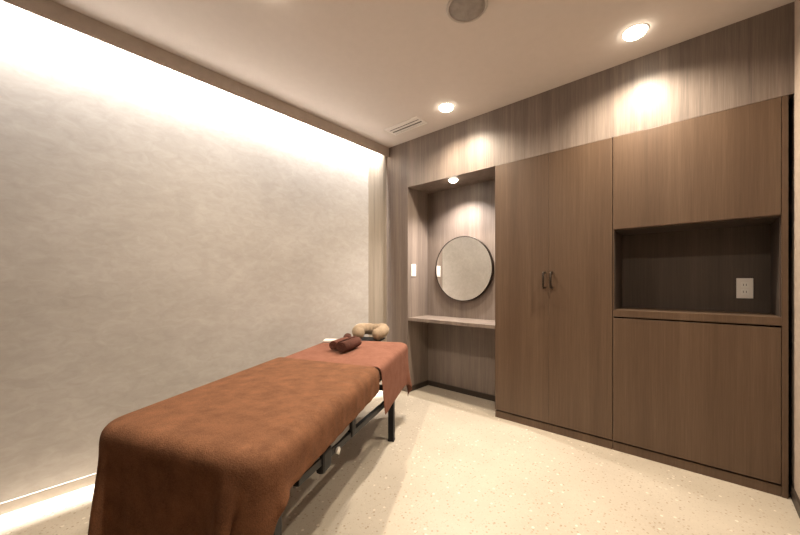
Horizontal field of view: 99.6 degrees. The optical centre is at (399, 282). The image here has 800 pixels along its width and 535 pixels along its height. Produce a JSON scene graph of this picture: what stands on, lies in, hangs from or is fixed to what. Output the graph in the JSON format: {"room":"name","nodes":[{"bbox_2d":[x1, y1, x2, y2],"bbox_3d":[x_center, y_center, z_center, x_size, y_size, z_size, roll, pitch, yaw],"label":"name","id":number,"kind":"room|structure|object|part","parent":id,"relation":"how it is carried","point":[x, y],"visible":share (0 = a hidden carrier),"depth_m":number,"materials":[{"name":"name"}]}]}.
{"room":"massage room","nodes":[
{"label":"massage room","id":0,"kind":"room"},
{"bbox_2d":[0,1,368,502],"bbox_3d":[-1.122,-0.260,2.565,0.120,2.720,3.805,0,0,41],"label":"wall","id":1,"kind":"structure","parent":0,"point":[165,233],"depth_m":2.00,"materials":[{"name":"beige paint"}]},
{"bbox_2d":[0,383,381,515],"bbox_3d":[-1.198,1.073,2.384,0.007,0.055,3.193,0,0,41],"label":"baseboard","id":2,"kind":"structure","parent":1,"relation":"attached to","point":[12,505],"depth_m":1.71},
{"bbox_2d":[0,0,388,156],"bbox_3d":[-1.173,-1.370,2.365,0.008,0.100,3.197,0,0,41],"label":"trim","id":3,"kind":"structure","parent":1,"relation":"attached to","point":[50,10],"depth_m":2.10,"materials":[{"name":"beige paint"}]},
{"bbox_2d":[369,150,386,382],"bbox_3d":[-0.228,-0.160,3.488,0.001,2.520,0.262,0,0,41],"label":"trim","id":4,"kind":"structure","parent":1,"relation":"attached to","point":[377,162],"depth_m":3.48,"materials":[{"name":"brown wood"}]},
{"bbox_2d":[0,385,799,534],"bbox_3d":[-0.011,1.150,1.585,3.084,0.100,3.805,0,0,41],"label":"floor","id":5,"kind":"structure","parent":0,"point":[451,466],"depth_m":1.76,"materials":[{"name":"stone"}]},
{"bbox_2d":[273,323,394,534],"bbox_3d":[-0.449,0.738,2.116,0.700,0.724,2.290,0,0,13],"label":"massage table","id":6,"kind":"object","parent":5,"relation":"on","point":[379,331],"visible":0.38,"depth_m":1.75,"materials":[{"name":"black metal"}]},
{"bbox_2d":[88,357,379,534],"bbox_3d":[-0.582,0.768,1.520,0.840,0.592,1.226,0,0,13],"label":"blanket","id":7,"kind":"object","parent":6,"relation":"on","point":[223,456],"visible":1,"depth_m":1.07,"materials":[{"name":"brown fabric"}]},
{"bbox_3d":[-0.376,0.848,0.995,0.040,0.481,0.040,0,0,13],"label":"leg","id":8,"kind":"part","parent":6,"relation":"part of","materials":[{"name":"black metal"}]},
{"bbox_3d":[-0.264,0.704,1.419,0.017,0.030,0.030,0,0,13],"label":"adjusting knob","id":9,"kind":"part","parent":6,"relation":"part of","materials":[{"name":"white plastic"}]},
{"bbox_2d":[286,341,411,414],"bbox_3d":[-0.384,0.713,2.329,0.825,0.446,1.227,0,0,13],"label":"towel","id":10,"kind":"object","parent":6,"relation":"on","point":[391,358],"visible":0.72,"depth_m":2.32,"materials":[{"name":"brown fabric"}]},
{"bbox_2d":[323,339,335,342],"bbox_3d":[-0.566,0.478,2.783,0.120,0.022,0.080,0,0,3],"label":"folded cloth","id":11,"kind":"object","parent":10,"relation":"on","point":[324,340],"visible":0.56,"depth_m":2.75,"materials":[{"name":"white fabric"}]},
{"bbox_2d":[329,337,347,349],"bbox_3d":[-0.441,0.445,2.492,0.073,0.066,0.200,0,0,19],"label":"rolled towel","id":12,"kind":"object","parent":10,"relation":"on","point":[332,344],"visible":0.34,"depth_m":2.40,"materials":[{"name":"brown fabric"}]},
{"bbox_2d":[336,336,361,351],"bbox_3d":[-0.365,0.440,2.439,0.083,0.086,0.250,0,0,19],"label":"rolled towel","id":13,"kind":"object","parent":10,"relation":"on","point":[344,345],"visible":1,"depth_m":2.37,"materials":[{"name":"brown fabric"}]},
{"bbox_3d":[-0.269,0.517,3.048,0.210,0.014,0.240,0,0,13],"label":"cradle plate","id":14,"kind":"part","parent":6,"relation":"part of","materials":[{"name":"black plastic"}]},
{"bbox_3d":[-0.059,0.848,2.357,0.040,0.481,0.040,0,0,13],"label":"leg","id":15,"kind":"part","parent":6,"relation":"part of","materials":[{"name":"black metal"}]},
{"bbox_2d":[495,138,612,449],"bbox_3d":[1.186,0.073,2.608,0.826,2.054,0.384,0,0,41],"label":"wardrobe","id":16,"kind":"object","parent":5,"relation":"on","point":[554,210],"visible":0.94,"depth_m":2.44,"materials":[{"name":"brown wood"}]},
{"bbox_3d":[0.943,0.041,2.638,0.420,1.990,0.020,0,0,41],"label":"door","id":17,"kind":"part","parent":16,"relation":"part of","materials":[{"name":"brown wood"}]},
{"bbox_3d":[1.061,-0.018,2.492,0.015,0.127,0.044,0,0,41],"label":"handle","id":18,"kind":"part","parent":16,"relation":"part of","materials":[{"name":"brown metal"}]},
{"bbox_3d":[1.100,-0.018,2.458,0.015,0.127,0.044,0,0,41],"label":"handle","id":19,"kind":"part","parent":16,"relation":"part of","materials":[{"name":"brown metal"}]},
{"bbox_3d":[1.253,0.041,2.366,0.402,1.990,0.020,0,0,41],"label":"door","id":20,"kind":"part","parent":16,"relation":"part of","materials":[{"name":"brown wood"}]},
{"bbox_2d":[613,95,787,498],"bbox_3d":[1.799,0.073,2.097,0.764,2.054,0.340,0,0,41],"label":"storage cabinet","id":21,"kind":"object","parent":5,"relation":"on","point":[700,204],"visible":1,"depth_m":1.98,"materials":[{"name":"brown wood"}]},
{"bbox_3d":[1.686,-0.651,1.984,0.735,0.605,0.020,0,0,41],"label":"door","id":22,"kind":"part","parent":21,"relation":"part of","materials":[{"name":"brown wood"}]},
{"bbox_3d":[1.686,0.634,1.984,0.735,0.804,0.020,0,0,41],"label":"door","id":23,"kind":"part","parent":21,"relation":"part of","materials":[{"name":"brown wood"}]},
{"bbox_2d":[614,307,781,325],"bbox_3d":[1.783,0.200,2.093,0.737,0.044,0.312,0,0,41],"label":"shelf","id":24,"kind":"object","parent":21,"relation":"attached to","point":[705,314],"depth_m":2.01,"materials":[{"name":"brown wood"}]},
{"bbox_2d":[736,278,752,298],"bbox_3d":[2.076,0.034,2.035,0.072,0.122,0.010,0,0,41],"label":"wall outlet","id":25,"kind":"object","parent":21,"relation":"attached to","point":[744,286],"visible":1,"depth_m":2.03,"materials":[{"name":"white plastic"}]},
{"bbox_2d":[741,289,748,294],"bbox_3d":[2.073,0.055,2.032,0.033,0.034,0.002,0,0,41],"label":"socket","id":26,"kind":"object","parent":25,"relation":"attached to","point":[743,291],"depth_m":2.03,"materials":[{"name":"white plastic"}]},
{"bbox_2d":[741,282,748,287],"bbox_3d":[2.073,0.013,2.032,0.033,0.034,0.002,0,0,41],"label":"socket","id":27,"kind":"object","parent":25,"relation":"attached to","point":[743,284],"depth_m":2.03,"materials":[{"name":"white plastic"}]},
{"bbox_2d":[52,0,794,147],"bbox_3d":[0.046,-1.480,1.536,2.934,0.120,3.805,0,0,41],"label":"ceiling","id":28,"kind":"structure","parent":0,"point":[365,68],"depth_m":2.02,"materials":[{"name":"white paint"}]},
{"bbox_2d":[384,116,426,135],"bbox_3d":[0.049,-1.417,3.066,0.380,0.007,0.156,0,0,41],"label":"ceiling vent","id":29,"kind":"object","parent":28,"relation":"in","point":[414,122],"visible":1,"depth_m":3.06,"materials":[{"name":"white metal"}]},
{"bbox_2d":[438,103,453,111],"bbox_3d":[0.374,-1.408,2.736,0.130,0.024,0.130,0,0,41],"label":"recessed light","id":30,"kind":"object","parent":28,"relation":"in","point":[445,107],"visible":1,"depth_m":2.71,"materials":[{"name":"white metal"}]},
{"bbox_2d":[446,0,487,23],"bbox_3d":[0.345,-1.416,1.742,0.212,0.008,0.212,0,0,41],"label":"ceiling speaker","id":31,"kind":"object","parent":28,"relation":"attached to","point":[458,11],"visible":1,"depth_m":1.75,"materials":[{"name":"grey plastic"}]},
{"bbox_2d":[621,23,648,40],"bbox_3d":[1.331,-1.408,1.914,0.130,0.024,0.130,0,0,41],"label":"recessed light","id":32,"kind":"object","parent":28,"relation":"in","point":[634,32],"visible":1,"depth_m":1.89,"materials":[{"name":"white metal"}]},
{"bbox_2d":[387,2,793,395],"bbox_3d":[1.069,-0.160,2.811,2.844,2.520,0.438,0,0,41],"label":"wall","id":33,"kind":"structure","parent":0,"point":[750,60],"depth_m":2.82,"materials":[{"name":"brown wood"}]},
{"bbox_2d":[411,264,415,275],"bbox_3d":[0.140,-0.126,3.455,0.012,0.122,0.072,0,0,41],"label":"light switch","id":34,"kind":"object","parent":33,"relation":"attached to","point":[413,266],"visible":1,"depth_m":3.44,"materials":[{"name":"white plastic"}]},
{"bbox_2d":[408,315,494,328],"bbox_3d":[0.539,0.365,3.208,0.933,0.030,0.341,0,0,41],"label":"shelf","id":35,"kind":"object","parent":33,"relation":"attached to","point":[481,323],"visible":0.76,"depth_m":3.12,"materials":[{"name":"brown wood"}]},
{"bbox_2d":[410,380,494,401],"bbox_3d":[0.540,1.075,3.211,0.935,0.050,0.338,0,0,41],"label":"baseboard","id":36,"kind":"structure","parent":33,"relation":"attached to","point":[427,382],"depth_m":3.41,"materials":[{"name":"brown wood"}]},
{"bbox_2d":[448,178,457,182],"bbox_3d":[0.496,-0.945,3.148,0.096,0.024,0.096,0,0,41],"label":"recessed light","id":37,"kind":"object","parent":33,"relation":"in","point":[452,180],"visible":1,"depth_m":3.12,"materials":[{"name":"white metal"}]},
{"bbox_2d":[435,236,493,300],"bbox_3d":[0.622,-0.137,3.340,0.644,0.644,0.034,0,0,41],"label":"round mirror","id":38,"kind":"object","parent":33,"relation":"attached to","point":[464,268],"visible":1,"depth_m":3.31,"materials":[{"name":"clear mirror"}]},
{"bbox_2d":[788,0,799,498],"bbox_3d":[1.101,-0.160,0.606,0.120,2.520,3.805,0,0,41],"label":"wall","id":39,"kind":"structure","parent":0,"point":[794,105],"depth_m":1.71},
{"bbox_2d":[788,476,799,517],"bbox_3d":[1.043,1.070,0.637,0.010,0.060,3.535,0,0,41],"label":"baseboard","id":40,"kind":"structure","parent":39,"relation":"attached to","point":[795,499],"depth_m":1.68,"materials":[{"name":"brown wood"}]}
]}

